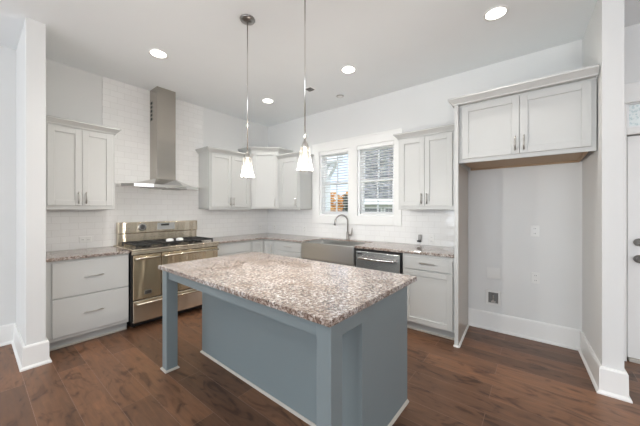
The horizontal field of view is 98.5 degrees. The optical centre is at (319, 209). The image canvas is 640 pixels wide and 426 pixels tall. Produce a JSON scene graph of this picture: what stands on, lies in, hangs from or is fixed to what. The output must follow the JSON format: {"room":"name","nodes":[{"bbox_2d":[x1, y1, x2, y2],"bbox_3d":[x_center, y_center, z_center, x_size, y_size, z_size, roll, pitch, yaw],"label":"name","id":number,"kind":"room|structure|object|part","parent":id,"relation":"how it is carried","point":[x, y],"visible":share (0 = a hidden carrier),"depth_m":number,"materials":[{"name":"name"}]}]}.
{"room":"kitchen","nodes":[
{"label":"kitchen","id":0,"kind":"room"},
{"bbox_2d":[16,17,45,345],"bbox_3d":[-2.825,-0.147,2.683,0.800,3.050,0.128,0,0,38],"label":"wall","id":1,"kind":"structure","parent":0,"point":[31,47],"depth_m":2.45,"materials":[{"name":"paint"}]},
{"bbox_2d":[0,45,267,325],"bbox_3d":[-4.975,-0.147,0.729,0.150,3.050,12.750,0,0,38],"label":"wall","id":2,"kind":"structure","parent":0,"point":[72,93],"depth_m":3.08,"materials":[{"name":"paint"}]},
{"bbox_2d":[0,323,51,371],"bbox_3d":[-5.600,1.278,-0.855,0.834,0.200,9.190,0,0,38],"label":"baseboard","id":3,"kind":"structure","parent":2,"relation":"attached to","point":[34,355],"depth_m":2.46,"materials":[{"name":"white paint"}]},
{"bbox_2d":[46,115,120,209],"bbox_3d":[-2.732,-0.482,3.133,0.384,0.958,0.689,0,0,38],"label":"upper cabinet","id":4,"kind":"object","parent":2,"relation":"attached to","point":[80,156],"visible":0.95,"depth_m":3.00,"materials":[{"name":"grey paint"}]},
{"bbox_3d":[-2.709,-0.462,2.927,0.020,0.830,0.274,0,0,38],"label":"door","id":5,"kind":"part","parent":4,"relation":"part of","materials":[{"name":"grey paint"}]},
{"bbox_3d":[-2.732,-0.928,3.133,0.384,0.066,0.689,0,0,38],"label":"crown molding","id":6,"kind":"part","parent":4,"relation":"part of","materials":[{"name":"grey paint"}]},
{"bbox_3d":[-2.537,-0.462,3.144,0.020,0.830,0.273,0,0,38],"label":"door","id":7,"kind":"part","parent":4,"relation":"part of","materials":[{"name":"grey paint"}]},
{"bbox_2d":[46,76,267,251],"bbox_3d":[-2.074,-0.597,4.271,0.008,2.150,3.294,0,0,38],"label":"tile backsplash","id":8,"kind":"structure","parent":2,"relation":"attached to","point":[125,107],"depth_m":3.78,"materials":[{"name":"white tile"}]},
{"bbox_2d":[79,236,91,242],"bbox_3d":[-2.820,0.358,3.314,0.008,0.072,0.116,0,0,38],"label":"wall outlet","id":9,"kind":"object","parent":8,"relation":"attached to","point":[88,238],"visible":1,"depth_m":3.31,"materials":[{"name":"white plastic"}]},
{"bbox_2d":[116,86,199,190],"bbox_3d":[-2.162,-0.981,3.836,0.391,1.378,1.025,0,0,38],"label":"range hood","id":10,"kind":"object","parent":2,"relation":"attached to","point":[162,101],"visible":1,"depth_m":3.79,"materials":[{"name":"silver metal"}]},
{"bbox_2d":[195,146,252,209],"bbox_3d":[-1.576,-0.482,4.595,0.384,0.958,0.840,0,0,38],"label":"upper cabinet","id":11,"kind":"object","parent":2,"relation":"attached to","point":[221,186],"visible":0.92,"depth_m":4.40,"materials":[{"name":"grey paint"}]},
{"bbox_3d":[-1.566,-0.462,4.373,0.020,0.830,0.356,0,0,38],"label":"door","id":12,"kind":"part","parent":11,"relation":"part of","materials":[{"name":"grey paint"}]},
{"bbox_3d":[-1.576,-0.928,4.595,0.384,0.066,0.840,0,0,38],"label":"crown molding","id":13,"kind":"part","parent":11,"relation":"part of","materials":[{"name":"grey paint"}]},
{"bbox_3d":[-1.343,-0.462,4.654,0.020,0.830,0.356,0,0,38],"label":"door","id":14,"kind":"part","parent":11,"relation":"part of","materials":[{"name":"grey paint"}]},
{"bbox_2d":[0,0,639,126],"bbox_3d":[-1.386,-1.747,-2.108,9.300,0.150,12.750,0,0,38],"label":"ceiling","id":15,"kind":"structure","parent":0,"point":[393,45],"depth_m":2.72,"materials":[{"name":"paint"}]},
{"bbox_2d":[148,48,168,58],"bbox_3d":[-1.729,-1.668,2.949,0.192,0.008,0.192,0,0,38],"label":"recessed light","id":16,"kind":"object","parent":15,"relation":"in","point":[157,53],"visible":1,"depth_m":2.94,"materials":[{"name":"white paint"}]},
{"bbox_2d":[240,14,254,177],"bbox_3d":[-0.636,-0.977,2.415,0.132,1.390,0.132,0,0,38],"label":"pendant light","id":17,"kind":"object","parent":15,"relation":"hanging from","point":[246,19],"visible":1,"depth_m":2.41,"materials":[{"name":"grey metal"}]},
{"bbox_2d":[244,151,249,159],"bbox_3d":[-0.636,-0.479,2.415,0.052,0.071,0.052,0,0,38],"label":"socket","id":18,"kind":"object","parent":17,"relation":"attached to","point":[247,156],"depth_m":2.40,"materials":[{"name":"silver metal"}]},
{"bbox_3d":[-0.636,-0.371,2.415,0.122,0.178,0.122,0,0,38],"label":"lamp shade","id":19,"kind":"part","parent":17,"relation":"part of","materials":[{"name":"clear glass"}]},
{"bbox_3d":[-0.636,-1.076,2.415,0.009,1.138,0.009,0,0,38],"label":"rod","id":20,"kind":"part","parent":17,"relation":"part of","materials":[{"name":"silver metal"}]},
{"bbox_3d":[-0.636,-0.388,2.415,0.030,0.112,0.030,0,0,38],"label":"bulb","id":21,"kind":"part","parent":17,"relation":"part of","materials":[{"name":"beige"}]},
{"bbox_2d":[262,98,273,103],"bbox_3d":[-0.798,-1.668,4.223,0.192,0.008,0.192,0,0,38],"label":"recessed light","id":22,"kind":"object","parent":15,"relation":"in","point":[265,100],"visible":1,"depth_m":4.20,"materials":[{"name":"white"}]},
{"bbox_2d":[297,0,312,170],"bbox_3d":[-0.109,-0.977,1.999,0.132,1.390,0.132,0,0,38],"label":"pendant light","id":23,"kind":"object","parent":15,"relation":"hanging from","point":[304,146],"visible":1,"depth_m":2.00,"materials":[{"name":"beige"}]},
{"bbox_2d":[301,139,308,148],"bbox_3d":[-0.109,-0.479,1.999,0.052,0.071,0.052,0,0,38],"label":"socket","id":24,"kind":"object","parent":23,"relation":"attached to","point":[304,144],"depth_m":1.98,"materials":[{"name":"silver metal"}]},
{"bbox_3d":[-0.109,-1.076,1.999,0.009,1.138,0.009,0,0,38],"label":"rod","id":25,"kind":"part","parent":23,"relation":"part of","materials":[{"name":"silver metal"}]},
{"bbox_3d":[-0.109,-0.371,1.999,0.122,0.178,0.122,0,0,38],"label":"lamp shade","id":26,"kind":"part","parent":23,"relation":"part of","materials":[{"name":"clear glass"}]},
{"bbox_3d":[-0.109,-0.388,1.999,0.030,0.112,0.030,0,0,38],"label":"bulb","id":27,"kind":"part","parent":23,"relation":"part of","materials":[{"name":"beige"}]},
{"bbox_2d":[306,86,315,91],"bbox_3d":[-0.138,-1.665,3.801,0.110,0.014,0.110,0,0,38],"label":"ceiling vent","id":28,"kind":"object","parent":15,"relation":"in","point":[310,88],"visible":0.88,"depth_m":3.80,"materials":[{"name":"grey metal"}]},
{"bbox_2d":[340,65,356,73],"bbox_3d":[0.340,-1.668,3.284,0.192,0.008,0.192,0,0,38],"label":"recessed light","id":29,"kind":"object","parent":15,"relation":"in","point":[348,69],"visible":1,"depth_m":3.27,"materials":[{"name":"white"}]},
{"bbox_2d":[483,5,508,20],"bbox_3d":[1.495,-1.668,2.342,0.192,0.008,0.192,0,0,38],"label":"recessed light","id":30,"kind":"object","parent":15,"relation":"in","point":[497,12],"visible":1,"depth_m":2.34,"materials":[{"name":"white"}]},
{"bbox_2d":[0,307,639,425],"bbox_3d":[-1.386,1.428,-2.108,9.300,0.100,12.750,0,0,38],"label":"floor","id":31,"kind":"structure","parent":0,"point":[493,378],"depth_m":2.14,"materials":[{"name":"brown wood"}]},
{"bbox_2d":[46,253,128,351],"bbox_3d":[-2.616,0.936,3.046,0.654,0.884,0.695,0,0,38],"label":"base cabinet","id":32,"kind":"object","parent":31,"relation":"on","point":[87,298],"visible":0.9,"depth_m":2.84,"materials":[{"name":"grey paint"}]},
{"bbox_2d":[46,246,129,261],"bbox_3d":[-2.626,0.479,3.053,0.636,0.030,0.695,0,0,38],"label":"countertop","id":33,"kind":"structure","parent":32,"relation":"on","point":[51,256],"depth_m":2.99,"materials":[{"name":"stone"}]},
{"bbox_3d":[-2.450,1.369,2.914,0.014,0.018,0.695,0,0,38],"label":"shoe molding","id":34,"kind":"part","parent":32,"relation":"part of","materials":[{"name":"paint"}]},
{"bbox_3d":[-2.379,1.058,2.892,0.020,0.370,0.628,0,0,38],"label":"drawer","id":35,"kind":"part","parent":32,"relation":"part of","materials":[{"name":"grey paint"}]},
{"bbox_3d":[-2.379,0.691,2.892,0.020,0.343,0.628,0,0,38],"label":"drawer","id":36,"kind":"part","parent":32,"relation":"part of","materials":[{"name":"grey paint"}]},
{"bbox_2d":[113,220,218,327],"bbox_3d":[-2.033,0.770,3.723,0.728,1.215,1.077,0,0,38],"label":"range","id":37,"kind":"object","parent":31,"relation":"on","point":[151,244],"visible":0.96,"depth_m":3.48,"materials":[{"name":"silver metal"}]},
{"bbox_3d":[-2.035,0.778,3.242,0.035,0.510,0.292,0,0,38],"label":"oven door","id":38,"kind":"part","parent":37,"relation":"part of","materials":[{"name":"silver metal"}]},
{"bbox_3d":[-2.003,0.556,3.216,0.052,0.025,0.268,0,0,38],"label":"handle","id":39,"kind":"part","parent":37,"relation":"part of","materials":[{"name":"silver metal"}]},
{"bbox_2d":[113,240,218,254],"bbox_3d":[-2.046,0.484,3.733,0.680,0.063,1.077,0,0,38],"label":"cooktop","id":40,"kind":"object","parent":37,"relation":"in","point":[159,249],"depth_m":3.50,"materials":[{"name":"silver metal"}]},
{"bbox_3d":[-2.206,0.230,3.951,0.003,0.095,0.240,0,0,38],"label":"display panel","id":41,"kind":"part","parent":37,"relation":"part of","materials":[{"name":"grey metal"}]},
{"bbox_3d":[-1.801,1.168,3.539,0.035,0.250,1.049,0,0,38],"label":"drawer","id":42,"kind":"part","parent":37,"relation":"part of","materials":[{"name":"silver metal"}]},
{"bbox_3d":[-1.708,0.778,3.657,0.035,0.510,0.749,0,0,38],"label":"oven door","id":43,"kind":"part","parent":37,"relation":"part of","materials":[{"name":"silver metal"}]},
{"bbox_3d":[-1.675,0.556,3.631,0.052,0.025,0.725,0,0,38],"label":"handle","id":44,"kind":"part","parent":37,"relation":"part of","materials":[{"name":"silver metal"}]},
{"bbox_2d":[217,241,249,256],"bbox_3d":[-1.534,0.936,4.415,0.654,0.884,0.608,0,0,38],"label":"base cabinet","id":45,"kind":"object","parent":31,"relation":"on","point":[232,248],"visible":0.2,"depth_m":4.22,"materials":[{"name":"grey paint"}]},
{"bbox_2d":[213,233,453,257],"bbox_3d":[-0.102,0.479,3.848,3.610,0.030,1.494,0,0,38],"label":"countertop","id":46,"kind":"structure","parent":45,"relation":"on","point":[440,251],"depth_m":3.69,"materials":[{"name":"stone"}]},
{"bbox_2d":[301,239,366,264],"bbox_3d":[0.238,0.593,4.027,0.910,0.235,0.535,0,0,38],"label":"farmhouse sink","id":47,"kind":"object","parent":46,"relation":"in","point":[337,251],"visible":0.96,"depth_m":3.85,"materials":[{"name":"silver metal"}]},
{"bbox_2d":[334,214,351,239],"bbox_3d":[0.361,0.268,4.296,0.296,0.392,0.080,0,0,11],"label":"faucet","id":48,"kind":"object","parent":46,"relation":"on","point":[347,232],"visible":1,"depth_m":4.28,"materials":[{"name":"silver metal"}]},
{"bbox_2d":[250,239,276,254],"bbox_3d":[-0.970,0.936,4.921,0.911,0.884,0.881,0,0,38],"label":"base cabinet","id":49,"kind":"object","parent":31,"relation":"on","point":[268,246],"visible":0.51,"depth_m":4.58,"materials":[{"name":"grey paint"}]},
{"bbox_3d":[-1.039,0.888,4.588,0.020,0.740,0.233,0,0,38],"label":"door","id":50,"kind":"part","parent":49,"relation":"part of","materials":[{"name":"grey paint"}]},
{"bbox_3d":[-0.858,0.888,4.619,0.205,0.740,0.020,0,0,38],"label":"door","id":51,"kind":"part","parent":49,"relation":"part of","materials":[{"name":"grey paint"}]},
{"bbox_2d":[158,251,416,425],"bbox_3d":[-0.355,0.927,2.174,1.876,0.902,1.023,0,0,40],"label":"kitchen island","id":52,"kind":"object","parent":31,"relation":"on","point":[325,342],"visible":1,"depth_m":1.82,"materials":[{"name":"stone"}]},
{"bbox_3d":[-1.304,0.943,2.395,0.086,0.870,0.093,0,0,40],"label":"leg","id":53,"kind":"part","parent":52,"relation":"part of","materials":[{"name":"blue paint"}]},
{"bbox_3d":[-1.304,1.370,2.395,0.110,0.016,0.117,0,0,40],"label":"shoe molding","id":54,"kind":"part","parent":52,"relation":"part of","materials":[{"name":"paint"}]},
{"bbox_3d":[-0.266,1.370,2.317,1.832,0.015,0.630,0,0,40],"label":"shoe molding","id":55,"kind":"part","parent":52,"relation":"part of","materials":[{"name":"paint"}]},
{"bbox_3d":[0.044,0.943,1.283,0.085,0.870,0.093,0,0,40],"label":"leg","id":56,"kind":"part","parent":52,"relation":"part of","materials":[{"name":"blue paint"}]},
{"bbox_3d":[0.421,0.943,1.749,0.020,0.869,0.629,0,0,40],"label":"panel","id":57,"kind":"part","parent":52,"relation":"part of","materials":[{"name":"blue paint"}]},
{"bbox_2d":[277,240,302,258],"bbox_3d":[-0.312,0.936,4.545,0.583,0.884,0.654,0,0,38],"label":"base cabinet","id":58,"kind":"object","parent":31,"relation":"on","point":[284,248],"visible":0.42,"depth_m":4.30,"materials":[{"name":"grey paint"}]},
{"bbox_3d":[-0.485,0.583,4.324,0.555,0.130,0.020,0,0,38],"label":"drawer","id":59,"kind":"part","parent":58,"relation":"part of","materials":[{"name":"grey paint"}]},
{"bbox_3d":[-0.485,0.960,4.324,0.555,0.595,0.020,0,0,38],"label":"door","id":60,"kind":"part","parent":58,"relation":"part of","materials":[{"name":"grey paint"}]},
{"bbox_2d":[303,258,355,266],"bbox_3d":[0.279,1.045,4.079,0.920,0.665,0.654,0,0,38],"label":"base cabinet","id":61,"kind":"object","parent":31,"relation":"on","point":[303,258],"visible":0.11,"depth_m":3.80,"materials":[{"name":"grey paint"}]},
{"bbox_3d":[0.278,0.990,3.721,0.439,0.535,0.020,0,0,38],"label":"door","id":62,"kind":"part","parent":61,"relation":"part of","materials":[{"name":"grey paint"}]},
{"bbox_2d":[356,248,402,273],"bbox_3d":[0.857,0.931,3.568,0.613,0.870,0.720,0,0,38],"label":"dishwasher","id":63,"kind":"object","parent":31,"relation":"on","point":[386,261],"visible":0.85,"depth_m":3.32,"materials":[{"name":"silver metal"}]},
{"bbox_3d":[0.662,0.603,3.321,0.484,0.025,0.090,0,0,38],"label":"handle","id":64,"kind":"part","parent":63,"relation":"part of","materials":[{"name":"silver metal"}]},
{"bbox_2d":[403,253,453,339],"bbox_3d":[1.350,0.936,3.232,0.565,0.884,0.654,0,0,38],"label":"base cabinet","id":65,"kind":"object","parent":31,"relation":"on","point":[430,299],"visible":0.8,"depth_m":2.99,"materials":[{"name":"grey paint"}]},
{"bbox_3d":[1.176,0.596,3.011,0.510,0.133,0.020,0,0,38],"label":"drawer","id":66,"kind":"part","parent":65,"relation":"part of","materials":[{"name":"grey paint"}]},
{"bbox_3d":[1.176,0.970,3.011,0.510,0.585,0.020,0,0,38],"label":"door","id":67,"kind":"part","parent":65,"relation":"part of","materials":[{"name":"grey paint"}]},
{"bbox_3d":[1.218,1.369,3.066,0.565,0.018,0.014,0,0,38],"label":"shoe molding","id":68,"kind":"part","parent":65,"relation":"part of","materials":[{"name":"paint"}]},
{"bbox_2d":[448,64,598,347],"bbox_3d":[1.936,0.132,2.727,1.079,2.491,0.741,0,0,38],"label":"tall cabinet","id":69,"kind":"object","parent":31,"relation":"on","point":[551,119],"visible":1,"depth_m":2.52,"materials":[{"name":"grey paint"}]},
{"bbox_3d":[1.581,0.158,3.036,0.036,2.440,0.681,0,0,38],"label":"panel","id":70,"kind":"part","parent":69,"relation":"part of","materials":[{"name":"grey paint"}]},
{"bbox_3d":[1.571,1.369,3.017,0.058,0.018,0.669,0,0,38],"label":"shoe molding","id":71,"kind":"part","parent":69,"relation":"part of","materials":[{"name":"white paint"}]},
{"bbox_3d":[1.611,-0.767,2.622,0.465,0.520,0.020,0,0,38],"label":"door","id":72,"kind":"part","parent":69,"relation":"part of","materials":[{"name":"grey paint"}]},
{"bbox_3d":[1.828,-1.080,2.590,1.079,0.066,0.392,0,0,38],"label":"crown molding","id":73,"kind":"part","parent":69,"relation":"part of","materials":[{"name":"grey paint"}]},
{"bbox_3d":[1.803,-0.597,2.436,0.010,0.130,0.036,0,0,38],"label":"handle","id":74,"kind":"part","parent":69,"relation":"part of","materials":[{"name":"silver metal"}]},
{"bbox_3d":[1.978,-0.767,2.333,0.461,0.520,0.020,0,0,38],"label":"door","id":75,"kind":"part","parent":69,"relation":"part of","materials":[{"name":"grey paint"}]},
{"bbox_2d":[268,23,639,329],"bbox_3d":[2.580,-0.147,2.787,9.150,3.050,0.150,0,0,38],"label":"wall","id":76,"kind":"structure","parent":0,"point":[504,204],"depth_m":3.05,"materials":[{"name":"paint"}]},
{"bbox_2d":[238,147,292,208],"bbox_3d":[-0.997,-0.559,5.065,0.711,1.084,0.711,0,0,38],"label":"upper cabinet","id":77,"kind":"object","parent":76,"relation":"attached to","point":[264,183],"visible":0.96,"depth_m":4.86,"materials":[{"name":"grey paint"}]},
{"bbox_3d":[-0.974,-0.532,4.860,0.407,0.970,0.020,0,0,-7],"label":"door","id":78,"kind":"part","parent":77,"relation":"part of","materials":[{"name":"grey paint"}]},
{"bbox_3d":[-0.985,-1.068,4.960,1.006,0.066,0.285,0,0,-7],"label":"crown molding","id":79,"kind":"part","parent":77,"relation":"part of","materials":[{"name":"grey paint"}]},
{"bbox_2d":[276,151,313,209],"bbox_3d":[-0.435,-0.482,4.827,0.563,0.958,0.384,0,0,38],"label":"upper cabinet","id":80,"kind":"object","parent":76,"relation":"attached to","point":[294,186],"visible":0.98,"depth_m":4.71,"materials":[{"name":"grey paint"}]},
{"bbox_3d":[-0.532,-0.462,4.718,0.419,0.830,0.020,0,0,38],"label":"door","id":81,"kind":"part","parent":80,"relation":"part of","materials":[{"name":"grey paint"}]},
{"bbox_3d":[-0.435,-0.928,4.827,0.563,0.066,0.384,0,0,38],"label":"crown molding","id":82,"kind":"part","parent":80,"relation":"part of","materials":[{"name":"grey paint"}]},
{"bbox_2d":[320,152,347,215],"bbox_3d":[0.277,-0.446,4.620,0.595,1.077,0.130,0,0,38],"label":"window","id":83,"kind":"structure","parent":76,"relation":"in","point":[322,210],"depth_m":4.74,"materials":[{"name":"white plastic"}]},
{"bbox_2d":[319,148,347,214],"bbox_3d":[0.240,-0.450,4.572,0.587,1.062,0.073,0,0,38],"label":"window blind","id":84,"kind":"object","parent":83,"relation":"attached to","point":[345,149],"visible":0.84,"depth_m":4.57,"materials":[{"name":"white plastic"}]},
{"bbox_3d":[0.247,0.072,4.582,0.579,0.018,0.044,0,0,38],"label":"rail","id":85,"kind":"part","parent":84,"relation":"part of","materials":[{"name":"white plastic"}]},
{"bbox_3d":[0.281,-0.199,4.624,0.535,0.524,0.030,0,0,38],"label":"sash","id":86,"kind":"part","parent":83,"relation":"part of","materials":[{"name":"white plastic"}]},
{"bbox_3d":[0.299,-0.687,4.647,0.535,0.534,0.030,0,0,38],"label":"sash","id":87,"kind":"part","parent":83,"relation":"part of","materials":[{"name":"glass"}]},
{"bbox_2d":[312,128,401,225],"bbox_3d":[0.501,-0.452,4.318,1.620,1.360,0.026,0,0,38],"label":"trim","id":88,"kind":"structure","parent":76,"relation":"attached to","point":[351,143],"depth_m":4.29,"materials":[{"name":"white paint"}]},
{"bbox_2d":[268,209,453,246],"bbox_3d":[0.365,0.231,4.438,3.612,0.493,0.008,0,0,38],"label":"tile backsplash","id":89,"kind":"structure","parent":76,"relation":"attached to","point":[439,223],"depth_m":4.02,"materials":[{"name":"white tile"}]},
{"bbox_2d":[417,234,421,241],"bbox_3d":[1.317,0.377,3.653,0.052,0.098,0.042,0,0,38],"label":"plug adapter","id":90,"kind":"object","parent":89,"relation":"attached to","point":[419,235],"visible":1,"depth_m":3.64,"materials":[{"name":"plastic"}]},
{"bbox_2d":[429,235,434,243],"bbox_3d":[1.447,0.383,3.572,0.072,0.116,0.008,0,0,38],"label":"wall outlet","id":91,"kind":"object","parent":89,"relation":"attached to","point":[431,237],"visible":1,"depth_m":3.57,"materials":[{"name":"white plastic"}]},
{"bbox_2d":[358,145,393,215],"bbox_3d":[0.870,-0.446,4.152,0.605,1.077,0.130,0,0,38],"label":"window","id":92,"kind":"structure","parent":76,"relation":"in","point":[360,210],"depth_m":4.25,"materials":[{"name":"white plastic"}]},
{"bbox_2d":[357,140,393,215],"bbox_3d":[0.832,-0.450,4.104,0.597,1.062,0.073,0,0,38],"label":"window blind","id":93,"kind":"object","parent":92,"relation":"attached to","point":[387,143],"visible":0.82,"depth_m":4.09,"materials":[{"name":"white plastic"}]},
{"bbox_3d":[0.839,0.072,4.113,0.589,0.018,0.044,0,0,38],"label":"rail","id":94,"kind":"part","parent":93,"relation":"part of","materials":[{"name":"white plastic"}]},
{"bbox_3d":[0.839,-0.438,4.113,0.414,1.002,0.050,0,0,38],"label":"ladder cord","id":95,"kind":"part","parent":93,"relation":"part of","materials":[{"name":"white fabric"}]},
{"bbox_3d":[0.873,-0.199,4.156,0.545,0.524,0.030,0,0,38],"label":"sash","id":96,"kind":"part","parent":92,"relation":"part of","materials":[{"name":"white plastic"}]},
{"bbox_3d":[0.891,-0.687,4.179,0.545,0.534,0.030,0,0,38],"label":"sash","id":97,"kind":"part","parent":92,"relation":"part of","materials":[{"name":"glass"}]},
{"bbox_2d":[393,123,453,209],"bbox_3d":[1.354,-0.482,3.413,0.783,0.958,0.384,0,0,38],"label":"upper cabinet","id":98,"kind":"object","parent":76,"relation":"attached to","point":[426,156],"visible":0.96,"depth_m":3.27,"materials":[{"name":"grey paint"}]},
{"bbox_3d":[1.135,-0.462,3.401,0.306,0.830,0.020,0,0,38],"label":"door","id":99,"kind":"part","parent":98,"relation":"part of","materials":[{"name":"grey paint"}]},
{"bbox_3d":[1.354,-0.928,3.413,0.783,0.066,0.384,0,0,38],"label":"crown molding","id":100,"kind":"part","parent":98,"relation":"part of","materials":[{"name":"grey paint"}]},
{"bbox_3d":[1.377,-0.462,3.209,0.306,0.830,0.020,0,0,38],"label":"door","id":101,"kind":"part","parent":98,"relation":"part of","materials":[{"name":"grey paint"}]},
{"bbox_2d":[486,289,500,305],"bbox_3d":[1.982,1.007,3.152,0.144,0.168,0.020,0,0,38],"label":"water valve box","id":102,"kind":"object","parent":76,"relation":"attached to","point":[493,297],"visible":1,"depth_m":3.15,"materials":[{"name":"white plastic"}]},
{"bbox_2d":[468,308,581,350],"bbox_3d":[2.169,1.278,2.995,0.996,0.200,0.034,0,0,38],"label":"baseboard","id":103,"kind":"structure","parent":76,"relation":"attached to","point":[566,337],"depth_m":2.95,"materials":[{"name":"white paint"}]},
{"bbox_2d":[531,226,538,236],"bbox_3d":[2.280,0.226,2.923,0.072,0.116,0.008,0,0,38],"label":"wall outlet","id":104,"kind":"object","parent":76,"relation":"attached to","point":[534,229],"visible":1,"depth_m":2.92,"materials":[{"name":"white plastic"}]},
{"bbox_2d":[531,272,539,283],"bbox_3d":[2.285,0.723,2.919,0.072,0.116,0.008,0,0,38],"label":"wall outlet","id":105,"kind":"object","parent":76,"relation":"attached to","point":[535,277],"visible":1,"depth_m":2.92,"materials":[{"name":"white plastic"}]},
{"bbox_2d":[624,82,639,360],"bbox_3d":[3.165,0.118,2.206,1.150,2.520,0.036,0,0,38],"label":"trim","id":106,"kind":"structure","parent":76,"relation":"attached to","point":[631,90],"depth_m":2.50,"materials":[{"name":"white paint"}]},
{"bbox_2d":[627,135,639,358],"bbox_3d":[3.165,0.338,2.218,0.925,2.020,0.138,0,0,38],"label":"door","id":107,"kind":"structure","parent":76,"relation":"in","point":[633,142],"depth_m":2.50,"materials":[{"name":"white paint"}]},
{"bbox_3d":[2.845,0.443,2.445,0.072,0.072,0.098,0,0,38],"label":"knob","id":108,"kind":"part","parent":107,"relation":"part of","materials":[{"name":"grey metal"}]},
{"bbox_2d":[627,102,639,127],"bbox_3d":[3.202,-0.862,2.273,0.935,0.240,0.085,0,0,38],"label":"window","id":109,"kind":"structure","parent":76,"relation":"in","point":[633,109],"depth_m":2.52,"materials":[{"name":"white glass"}]},
{"bbox_2d":[627,356,639,363],"bbox_3d":[3.201,1.364,2.251,0.930,0.028,0.102,0,0,38],"label":"trim","id":110,"kind":"structure","parent":76,"relation":"attached to","point":[634,360],"depth_m":2.48,"materials":[{"name":"paint"}]},
{"bbox_2d":[582,0,623,370],"bbox_3d":[2.394,-0.147,2.353,0.153,3.050,0.762,0,0,38],"label":"wall partition","id":111,"kind":"structure","parent":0,"point":[603,38],"depth_m":2.07,"materials":[{"name":"paint"}]},
{"bbox_2d":[578,331,632,403],"bbox_3d":[2.384,1.278,2.339,0.220,0.200,0.797,0,0,38],"label":"baseboard","id":112,"kind":"structure","parent":111,"relation":"attached to","point":[606,381],"depth_m":2.06,"materials":[{"name":"white paint"}]},
{"label":"outside","id":113,"kind":"structure","parent":0,"visible":0},
{"bbox_3d":[13.674,2.328,32.264,70.000,0.100,59.840,0,0,38],"label":"ground","id":114,"kind":"structure","parent":113,"visible":0},
{"bbox_2d":[326,155,342,210],"bbox_3d":[-0.456,0.403,7.857,2.500,3.750,0.240,0,0,38],"label":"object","id":115,"kind":"object","parent":114,"relation":"on","point":[327,199],"visible":0.14,"depth_m":7.29,"materials":[{"name":"white"}]},
{"bbox_3d":[0.117,0.518,7.404,0.240,3.520,0.240,0,0,38],"label":"post","id":116,"kind":"part","parent":115,"relation":"part of","materials":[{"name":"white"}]},
{"bbox_2d":[331,191,342,210],"bbox_3d":[0.851,0.510,18.847,2.007,3.537,2.078,0,0,38],"label":"tree","id":117,"kind":"object","parent":114,"relation":"on","point":[339,197],"visible":0.09,"depth_m":18.55,"materials":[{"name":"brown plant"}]},
{"bbox_2d":[342,195,347,210],"bbox_3d":[1.225,0.765,13.065,0.644,3.027,0.803,0,0,38],"label":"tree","id":118,"kind":"object","parent":114,"relation":"on","point":[344,201],"visible":0.16,"depth_m":13.00,"materials":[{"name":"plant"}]},
{"bbox_2d":[364,148,392,211],"bbox_3d":[6.750,-1.472,15.654,9.400,7.500,6.290,0,0,13],"label":"house","id":119,"kind":"structure","parent":114,"relation":"on","point":[374,189],"depth_m":14.43,"materials":[{"name":"grey"}]}
]}

